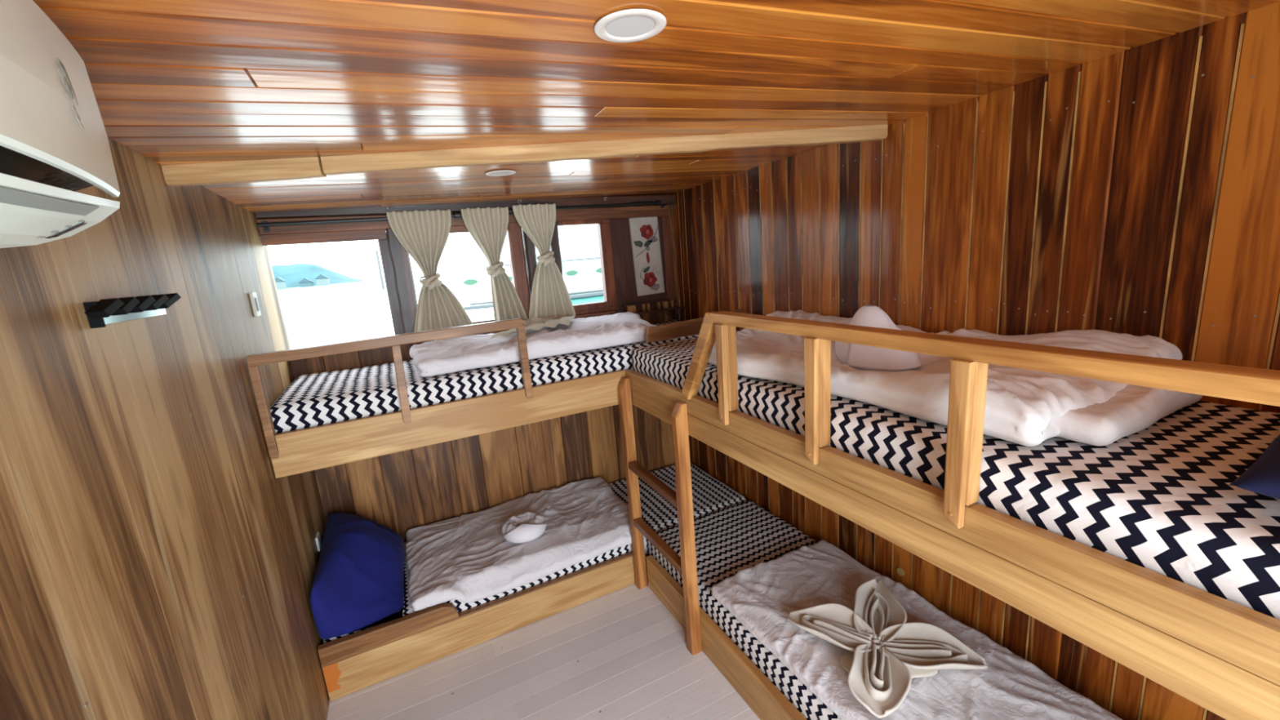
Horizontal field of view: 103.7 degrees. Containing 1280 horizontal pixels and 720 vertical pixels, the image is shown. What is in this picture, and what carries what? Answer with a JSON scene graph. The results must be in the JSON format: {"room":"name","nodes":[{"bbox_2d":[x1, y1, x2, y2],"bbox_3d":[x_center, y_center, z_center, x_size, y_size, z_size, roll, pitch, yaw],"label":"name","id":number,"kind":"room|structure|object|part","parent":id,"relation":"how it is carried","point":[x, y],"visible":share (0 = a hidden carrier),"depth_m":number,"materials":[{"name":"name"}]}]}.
{"room":"ship interior","nodes":[
{"label":"ship interior","id":0,"kind":"room"},
{"bbox_2d":[0,137,328,719],"bbox_3d":[-0.904,0.597,0.847,0.060,2.360,4.194,-10,13,-25],"label":"wall","id":1,"kind":"structure","parent":0,"point":[135,527],"depth_m":1.08,"materials":[{"name":"brown wood"}]},
{"bbox_2d":[0,0,119,248],"bbox_3d":[-0.619,-0.212,0.303,0.246,0.255,0.816,-10,13,-25],"label":"air conditioner","id":2,"kind":"object","parent":1,"relation":"attached to","point":[55,144],"visible":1,"depth_m":0.53,"materials":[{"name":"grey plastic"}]},
{"bbox_3d":[-0.617,-0.118,0.320,0.235,0.064,0.816,-10,13,-25],"label":"casing","id":3,"kind":"part","parent":2,"relation":"part of","materials":[{"name":"white plastic"}]},
{"bbox_2d":[83,293,181,328],"bbox_3d":[-1.093,-0.113,1.097,0.037,0.052,0.409,-10,13,-25],"label":"hook rail","id":4,"kind":"object","parent":1,"relation":"attached to","point":[100,313],"visible":1,"depth_m":1.03,"materials":[{"name":"metal"}]},
{"bbox_3d":[-1.107,-0.110,1.096,0.010,0.044,0.329,-10,13,-25],"label":"plate","id":5,"kind":"part","parent":4,"relation":"part of","materials":[{"name":"metal"}]},
{"bbox_2d":[248,292,261,316],"bbox_3d":[-1.594,-0.231,2.087,0.015,0.098,0.075,-10,13,-25],"label":"light switch","id":6,"kind":"object","parent":1,"relation":"attached to","point":[253,296],"visible":1,"depth_m":2.06,"materials":[{"name":"beige plastic"}]},
{"bbox_2d":[262,220,270,231],"bbox_3d":[-1.774,-0.633,2.378,0.024,0.052,0.050,-10,13,-25],"label":"rod bracket","id":7,"kind":"object","parent":1,"relation":"attached to","point":[265,228],"visible":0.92,"depth_m":2.40,"materials":[{"name":"black metal"}]},
{"bbox_2d":[257,212,461,226],"bbox_3d":[-1.383,-0.714,2.546,0.915,0.038,0.034,-10,13,-25],"label":"curtain rod","id":8,"kind":"object","parent":7,"relation":"attached to","point":[455,215],"visible":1,"depth_m":2.47,"materials":[{"name":"black metal"}]},
{"bbox_2d":[386,208,472,332],"bbox_3d":[-1.098,-0.452,2.681,0.355,0.670,0.104,-9,13,-21],"label":"curtain","id":9,"kind":"object","parent":8,"relation":"hanging from","point":[424,234],"visible":0.96,"depth_m":2.67,"materials":[{"name":"beige fabric"}]},
{"bbox_2d":[315,531,321,551],"bbox_3d":[-1.571,0.887,2.460,0.012,0.070,0.070,-10,13,-25],"label":"wall socket","id":10,"kind":"object","parent":1,"relation":"attached to","point":[317,539],"visible":0.97,"depth_m":2.44,"materials":[{"name":"white plastic"}]},
{"bbox_2d":[84,74,1257,707],"bbox_3d":[0.140,0.159,1.267,2.300,1.482,3.977,-10,13,-25],"label":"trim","id":11,"kind":"structure","parent":1,"relation":"attached to","point":[1202,75],"depth_m":1.46,"materials":[{"name":"wood"}]},
{"bbox_2d":[257,194,679,542],"bbox_3d":[-0.741,0.114,3.119,2.299,2.350,0.060,-10,13,-25],"label":"wall","id":12,"kind":"structure","parent":0,"point":[402,491],"depth_m":3.07,"materials":[{"name":"brown wood"}]},
{"bbox_2d":[260,229,386,245],"bbox_3d":[-1.583,-0.621,2.544,0.543,0.050,0.034,-10,13,-25],"label":"trim","id":13,"kind":"structure","parent":12,"relation":"in","point":[376,234],"depth_m":2.52,"materials":[{"name":"brown wood"}]},
{"bbox_2d":[377,239,404,334],"bbox_3d":[-1.332,-0.380,2.707,0.056,0.524,0.036,-10,13,-25],"label":"trim","id":14,"kind":"structure","parent":12,"relation":"attached to","point":[388,268],"depth_m":2.69,"materials":[{"name":"grey metal"}]},
{"bbox_2d":[386,228,417,333],"bbox_3d":[-1.271,-0.414,2.721,0.100,0.575,0.075,-10,13,-25],"label":"trim","id":15,"kind":"structure","parent":12,"relation":"attached to","point":[400,257],"depth_m":2.69,"materials":[{"name":"grey metal"}]},
{"bbox_2d":[245,317,626,478],"bbox_3d":[-0.571,-0.021,2.696,2.283,0.498,0.774,-10,13,-25],"label":"frame","id":16,"kind":"object","parent":12,"relation":"attached to","point":[317,447],"visible":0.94,"depth_m":2.12,"materials":[{"name":"brown wood"}]},
{"bbox_3d":[-1.414,0.197,1.895,0.028,0.363,0.038,-10,13,-25],"label":"guard post","id":17,"kind":"part","parent":16,"relation":"part of","materials":[{"name":"brown wood"}]},
{"bbox_3d":[-0.984,-0.084,2.065,1.030,0.051,0.044,-10,13,-25],"label":"rail","id":18,"kind":"part","parent":16,"relation":"part of","materials":[{"name":"brown wood"}]},
{"bbox_3d":[-0.991,0.101,2.091,0.040,0.333,0.038,-10,13,-25],"label":"guard post","id":19,"kind":"part","parent":16,"relation":"part of","materials":[{"name":"brown wood"}]},
{"bbox_2d":[269,320,737,434],"bbox_3d":[-0.577,0.013,2.729,2.274,0.141,0.717,-10,13,-25],"label":"mattress","id":20,"kind":"object","parent":16,"relation":"on","point":[326,397],"visible":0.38,"depth_m":2.25,"materials":[{"name":"fabric"}]},
{"bbox_2d":[409,311,655,377],"bbox_3d":[-0.506,-0.122,2.720,1.359,0.113,0.616,-10,13,-25],"label":"duvet","id":21,"kind":"object","parent":20,"relation":"on","point":[459,353],"visible":0.91,"depth_m":2.48,"materials":[{"name":"white fabric"}]},
{"bbox_3d":[-0.529,0.008,2.308,0.032,0.345,0.038,-10,13,-25],"label":"guard post","id":22,"kind":"part","parent":16,"relation":"part of","materials":[{"name":"brown wood"}]},
{"bbox_2d":[256,205,667,235],"bbox_3d":[-0.822,-0.811,2.870,2.237,0.070,0.029,-10,13,-25],"label":"trim","id":23,"kind":"structure","parent":12,"relation":"attached to","point":[622,212],"depth_m":2.77,"materials":[{"name":"brown wood"}]},
{"bbox_2d":[253,194,675,218],"bbox_3d":[-0.796,-0.882,2.857,2.295,0.060,0.054,-10,13,-25],"label":"curtain rod","id":24,"kind":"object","parent":12,"relation":"attached to","point":[668,199],"depth_m":2.77,"materials":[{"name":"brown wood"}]},
{"bbox_2d":[449,225,494,324],"bbox_3d":[-0.997,-0.466,2.864,0.530,0.575,0.034,-10,13,-25],"label":"window","id":25,"kind":"structure","parent":12,"relation":"in","point":[454,229],"depth_m":2.81,"materials":[{"name":"brown wood"}]},
{"bbox_2d":[337,310,615,354],"bbox_3d":[-0.972,-0.163,2.913,1.798,0.040,0.055,-10,13,-25],"label":"trim","id":26,"kind":"structure","parent":12,"relation":"attached to","point":[611,312],"depth_m":3.18,"materials":[{"name":"brown wood"}]},
{"bbox_2d":[508,208,512,214],"bbox_3d":[-0.837,-0.825,2.801,0.251,0.034,0.034,-10,13,-25],"label":"curtain rod","id":27,"kind":"object","parent":12,"relation":"attached to","point":[510,210],"visible":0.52,"depth_m":2.84,"materials":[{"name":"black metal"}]},
{"bbox_2d":[460,206,528,320],"bbox_3d":[-0.800,-0.505,2.824,0.280,0.679,0.107,-13,14,-33],"label":"curtain","id":28,"kind":"object","parent":27,"relation":"hanging from","point":[488,226],"visible":0.91,"depth_m":2.81,"materials":[{"name":"beige fabric"}]},
{"bbox_2d":[506,222,530,318],"bbox_3d":[-0.716,-0.513,2.983,0.083,0.575,0.075,-10,13,-25],"label":"trim","id":29,"kind":"structure","parent":12,"relation":"attached to","point":[517,259],"depth_m":2.94,"materials":[{"name":"brown wood"}]},
{"bbox_2d":[521,228,537,297],"bbox_3d":[-0.647,-0.525,3.016,0.064,0.575,0.075,-10,13,-25],"label":"trim","id":30,"kind":"structure","parent":12,"relation":"attached to","point":[529,246],"depth_m":2.97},
{"bbox_2d":[550,221,563,277],"bbox_3d":[-0.508,-0.552,3.090,0.062,0.575,0.060,-10,13,-25],"label":"trim","id":31,"kind":"structure","parent":12,"relation":"attached to","point":[555,243],"depth_m":3.04,"materials":[{"name":"grey metal"}]},
{"bbox_2d":[557,218,617,315],"bbox_3d":[-0.331,-0.585,3.179,0.338,0.575,0.034,-10,13,-25],"label":"window","id":32,"kind":"structure","parent":12,"relation":"in","point":[591,221],"depth_m":3.16,"materials":[{"name":"brown wood"}]},
{"bbox_2d":[573,222,617,311],"bbox_3d":[-0.332,-0.584,3.178,0.336,0.526,0.050,-10,13,-25],"label":"trim","id":33,"kind":"structure","parent":12,"relation":"attached to","point":[603,229],"depth_m":3.21,"materials":[{"name":"brown wood"}]},
{"bbox_2d":[555,200,662,209],"bbox_3d":[-0.281,-0.939,3.061,0.938,0.041,0.032,-10,13,-25],"label":"curtain rod","id":34,"kind":"object","parent":12,"relation":"attached to","point":[658,202],"visible":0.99,"depth_m":3.12,"materials":[{"name":"black metal"}]},
{"bbox_2d":[489,203,575,338],"bbox_3d":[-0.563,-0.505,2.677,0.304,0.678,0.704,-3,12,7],"label":"curtain","id":35,"kind":"object","parent":34,"relation":"hanging from","point":[551,305],"visible":0.94,"depth_m":2.93,"materials":[{"name":"beige fabric"}]},
{"bbox_2d":[608,217,666,313],"bbox_3d":[-0.013,-0.630,3.337,0.377,0.598,0.038,-10,13,-25],"label":"trim","id":36,"kind":"structure","parent":12,"relation":"attached to","point":[621,246],"depth_m":3.28,"materials":[{"name":"brown wood"}]},
{"bbox_2d":[628,217,664,296],"bbox_3d":[0.048,-0.685,3.324,0.220,0.506,0.021,-10,13,-25],"label":"painting","id":37,"kind":"object","parent":12,"relation":"attached to","point":[644,231],"visible":1,"depth_m":3.31,"materials":[{"name":"white fabric"}]},
{"bbox_2d":[622,298,684,319],"bbox_3d":[0.099,-0.325,3.363,0.425,0.140,0.076,-10,13,-25],"label":"wooden shelf","id":38,"kind":"object","parent":12,"relation":"attached to","point":[631,307],"visible":0.86,"depth_m":3.35,"materials":[{"name":"brown wood"}]},
{"bbox_2d":[661,216,675,315],"bbox_3d":[0.187,-0.634,3.424,0.055,0.660,0.042,-10,13,-25],"label":"trim","id":39,"kind":"structure","parent":12,"relation":"attached to","point":[664,220],"depth_m":3.40,"materials":[{"name":"brown wood"}]},
{"bbox_2d":[326,562,759,719],"bbox_3d":[0.251,1.516,1.548,2.419,0.100,4.134,-10,13,-25],"label":"floor","id":40,"kind":"structure","parent":0,"point":[621,654],"depth_m":2.18,"materials":[{"name":"beige wood"}]},
{"bbox_2d":[317,551,648,701],"bbox_3d":[-0.483,1.098,2.936,2.283,0.261,0.762,-10,13,-25],"label":"frame","id":41,"kind":"object","parent":40,"relation":"on","point":[361,660],"visible":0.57,"depth_m":2.33,"materials":[{"name":"plywood"},{"name":"orange paint"},{"name":"brown wood"}]},
{"bbox_2d":[323,462,746,644],"bbox_3d":[-0.495,1.043,2.944,2.274,0.166,0.716,-10,13,-25],"label":"mattress","id":42,"kind":"object","parent":41,"relation":"on","point":[710,495],"visible":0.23,"depth_m":3.03,"materials":[{"name":"fabric"}]},
{"bbox_2d":[310,512,404,639],"bbox_3d":[-1.349,0.967,2.449,0.349,0.310,0.699,-10,13,-25],"label":"pillow","id":43,"kind":"object","parent":42,"relation":"on","point":[357,583],"visible":1,"depth_m":2.30,"materials":[{"name":"blue fabric"}]},
{"bbox_2d":[405,476,644,611],"bbox_3d":[-0.641,0.971,2.826,1.231,0.139,0.755,-10,13,-25],"label":"quilt","id":44,"kind":"object","parent":42,"relation":"on","point":[468,558],"visible":0.88,"depth_m":2.65,"materials":[{"name":"white fabric"}]},
{"bbox_2d":[502,511,546,543],"bbox_3d":[-0.620,0.892,2.694,0.232,0.101,0.227,-10,13,-25],"label":"rolled towel","id":45,"kind":"object","parent":44,"relation":"on","point":[526,526],"visible":1,"depth_m":2.63,"materials":[{"name":"white fabric"}]},
{"bbox_2d":[617,376,702,655],"bbox_3d":[0.079,0.702,2.394,0.053,1.170,0.592,-10,13,-25],"label":"ladder","id":46,"kind":"object","parent":40,"relation":"on","point":[681,499],"visible":1,"depth_m":2.24,"materials":[{"name":"brown wood"}]},
{"bbox_3d":[-0.040,0.662,2.631,0.053,1.170,0.056,-10,13,-25],"label":"post","id":47,"kind":"part","parent":46,"relation":"part of","materials":[{"name":"brown wood"}]},
{"bbox_3d":[0.199,0.744,2.158,0.052,1.165,0.056,-10,13,-25],"label":"post","id":48,"kind":"part","parent":46,"relation":"part of","materials":[{"name":"brown wood"}]},
{"bbox_2d":[645,555,806,719],"bbox_3d":[0.932,1.267,1.789,0.776,0.179,2.648,-10,13,-25],"label":"frame","id":49,"kind":"object","parent":40,"relation":"on","point":[758,692],"visible":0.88,"depth_m":2.06,"materials":[{"name":"brown wood"}]},
{"bbox_2d":[647,500,842,719],"bbox_3d":[0.941,1.171,1.781,0.734,0.166,2.640,-10,13,-25],"label":"mattress","id":50,"kind":"object","parent":49,"relation":"on","point":[731,540],"visible":0.29,"depth_m":2.52,"materials":[{"name":"fabric"}]},
{"bbox_2d":[711,539,1122,719],"bbox_3d":[1.019,1.081,1.538,0.680,0.088,1.868,-10,13,-25],"label":"quilt","id":51,"kind":"object","parent":50,"relation":"on","point":[762,597],"visible":0.73,"depth_m":1.76,"materials":[{"name":"white fabric"}]},
{"bbox_2d":[786,577,987,718],"bbox_3d":[0.835,0.973,1.761,0.478,0.083,0.466,-8,12,-18],"label":"folded towel","id":52,"kind":"object","parent":51,"relation":"on","point":[887,651],"visible":1,"depth_m":1.71,"materials":[{"name":"beige fabric"}]},
{"bbox_2d":[32,0,1279,213],"bbox_3d":[0.062,-0.680,1.117,2.419,0.201,4.194,-10,13,-25],"label":"ceiling","id":53,"kind":"structure","parent":0,"point":[173,82],"depth_m":1.07,"materials":[{"name":"brown wood"}]},
{"bbox_2d":[485,169,515,176],"bbox_3d":[-0.555,-0.746,2.008,0.120,0.006,0.120,-10,13,-25],"label":"recessed light","id":54,"kind":"object","parent":53,"relation":"in","point":[504,172],"visible":1,"depth_m":2.00,"materials":[{"name":"white plastic"}]},
{"bbox_2d":[490,171,511,174],"bbox_3d":[-0.555,-0.746,2.008,0.081,0.002,0.081,7,17,45],"label":"diffuser","id":55,"kind":"object","parent":54,"relation":"attached to","point":[491,172],"depth_m":2.00,"materials":[{"name":"white plastic"}]},
{"bbox_2d":[160,124,888,186],"bbox_3d":[-0.207,-0.694,1.675,2.345,0.107,0.055,-7,12,-12],"label":"ceiling beam","id":56,"kind":"structure","parent":53,"relation":"attached to","point":[284,169],"depth_m":1.60,"materials":[{"name":"brown wood"}]},
{"bbox_2d":[594,8,666,42],"bbox_3d":[-0.016,-0.567,0.857,0.124,0.006,0.124,-10,13,-25],"label":"recessed light","id":57,"kind":"object","parent":53,"relation":"in","point":[631,25],"visible":1,"depth_m":0.85,"materials":[{"name":"white plastic"}]},
{"bbox_2d":[605,16,654,37],"bbox_3d":[-0.016,-0.567,0.857,0.084,0.002,0.084,5,15,37],"label":"diffuser","id":58,"kind":"object","parent":57,"relation":"attached to","point":[617,26],"depth_m":0.86,"materials":[{"name":"white plastic"}]},
{"bbox_2d":[671,1,1279,719],"bbox_3d":[1.206,0.209,1.841,0.070,2.380,4.194,-10,13,-25],"label":"wall","id":59,"kind":"structure","parent":0,"point":[1127,160],"depth_m":1.53,"materials":[{"name":"brown wood"}]},
{"bbox_2d":[896,567,904,576],"bbox_3d":[1.129,0.918,2.181,0.005,0.034,0.034,-10,13,-25],"label":"plug","id":60,"kind":"object","parent":59,"relation":"attached to","point":[899,570],"visible":1,"depth_m":2.18,"materials":[{"name":"brown wood"}]},
{"bbox_2d":[625,308,1279,719],"bbox_3d":[0.839,0.103,1.518,0.799,0.517,2.660,-10,13,-25],"label":"frame","id":61,"kind":"object","parent":59,"relation":"attached to","point":[1220,655],"visible":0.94,"depth_m":0.99,"materials":[{"name":"brown wood"}]},
{"bbox_3d":[0.305,0.050,1.756,0.062,0.356,0.040,-10,13,-25],"label":"guard post","id":62,"kind":"part","parent":61,"relation":"part of","materials":[{"name":"brown wood"}]},
{"bbox_3d":[0.490,0.112,1.387,0.062,0.356,0.040,-10,13,-25],"label":"guard post","id":63,"kind":"part","parent":61,"relation":"part of","materials":[{"name":"brown wood"}]},
{"bbox_2d":[631,330,1279,619],"bbox_3d":[0.858,0.141,1.565,0.733,0.141,2.638,-10,13,-25],"label":"mattress","id":64,"kind":"object","parent":61,"relation":"on","point":[1159,498],"visible":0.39,"depth_m":0.95,"materials":[{"name":"fabric"}]},
{"bbox_2d":[707,310,1203,446],"bbox_3d":[0.761,-0.035,1.712,0.727,0.154,1.505,-10,13,-25],"label":"duvet","id":65,"kind":"object","parent":64,"relation":"on","point":[1026,407],"visible":0.54,"depth_m":1.19,"materials":[{"name":"white fabric"}]},
{"bbox_2d":[835,305,921,372],"bbox_3d":[0.742,-0.071,1.587,0.208,0.192,0.281,-10,13,-25],"label":"folded towel","id":66,"kind":"object","parent":65,"relation":"on","point":[865,357],"visible":0.73,"depth_m":1.53,"materials":[{"name":"white fabric"}]},
{"bbox_2d":[1228,434,1279,499],"bbox_3d":[1.280,0.125,0.646,0.560,0.205,0.592,-12,14,-31],"label":"pillow","id":67,"kind":"object","parent":64,"relation":"on","point":[1263,477],"visible":1,"depth_m":0.75,"materials":[{"name":"blue fabric"}]},
{"bbox_3d":[0.667,0.171,1.034,0.062,0.356,0.040,-10,13,-25],"label":"guard post","id":68,"kind":"part","parent":61,"relation":"part of","materials":[{"name":"brown wood"}]},
{"bbox_3d":[0.675,-0.017,0.977,0.062,0.036,1.825,-10,13,-25],"label":"rail","id":69,"kind":"part","parent":61,"relation":"part of","materials":[{"name":"brown wood"}]},
{"bbox_2d":[677,23,1279,719],"bbox_3d":[1.175,0.105,1.790,0.006,1.910,3.851,-10,13,-25],"label":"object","id":70,"kind":"structure","parent":59,"relation":"attached to","point":[1242,30],"depth_m":1.65,"materials":[{"name":"brown wood"}]},
{"label":"outside","id":71,"kind":"structure","parent":0,"visible":0},
{"bbox_2d":[271,262,370,288],"bbox_3d":[-177.244,-59.512,327.894,260.000,15.642,90.000,-10,13,-25],"label":"hill","id":72,"kind":"structure","parent":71,"point":[292,274],"depth_m":293.85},
{"bbox_2d":[298,278,314,287],"bbox_3d":[-169.481,-39.332,255.487,6.321,4.587,5.600,-10,13,-25],"label":"house","id":73,"kind":"structure","parent":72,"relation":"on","point":[304,282],"depth_m":253.34,"materials":[{"name":"blue"}]},
{"bbox_2d":[315,274,329,285],"bbox_3d":[-162.170,-40.884,256.864,6.156,5.909,5.600,-10,13,-25],"label":"house","id":74,"kind":"structure","parent":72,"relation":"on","point":[321,280],"depth_m":254.68,"materials":[{"name":"white"}]},
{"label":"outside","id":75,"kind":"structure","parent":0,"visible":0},
{"bbox_2d":[277,274,604,305],"bbox_3d":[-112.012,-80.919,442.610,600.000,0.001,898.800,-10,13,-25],"label":"harbour water","id":76,"kind":"structure","parent":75,"point":[375,285],"depth_m":119.45,"materials":[{"name":"white liquid"}]},
{"bbox_2d":[275,276,286,289],"bbox_3d":[-175.512,-37.379,244.859,4.915,6.055,5.600,-10,13,-25],"label":"house","id":77,"kind":"structure","parent":76,"relation":"on","point":[280,282],"depth_m":243.01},
{"bbox_2d":[436,223,603,310],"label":"window","id":78,"kind":"structure","parent":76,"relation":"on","point":[579,244],"depth_m":33.62,"materials":[{"name":"glass"}]},
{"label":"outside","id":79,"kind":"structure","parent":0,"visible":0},
{"bbox_2d":[280,288,494,349],"bbox_3d":[-31.179,-2.815,38.835,39.000,0.460,87.400,-10,13,-25],"label":"water","id":80,"kind":"structure","parent":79,"point":[326,320],"depth_m":31.49,"materials":[{"name":"white liquid"}]},
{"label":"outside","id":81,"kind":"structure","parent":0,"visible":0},
{"bbox_2d":[375,250,384,289],"bbox_3d":[-46.378,-16.031,89.744,0.320,6.940,0.320,-10,13,-25],"label":"pole","id":82,"kind":"object","parent":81,"point":[376,251],"visible":1,"depth_m":89.62,"materials":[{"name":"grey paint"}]}
]}

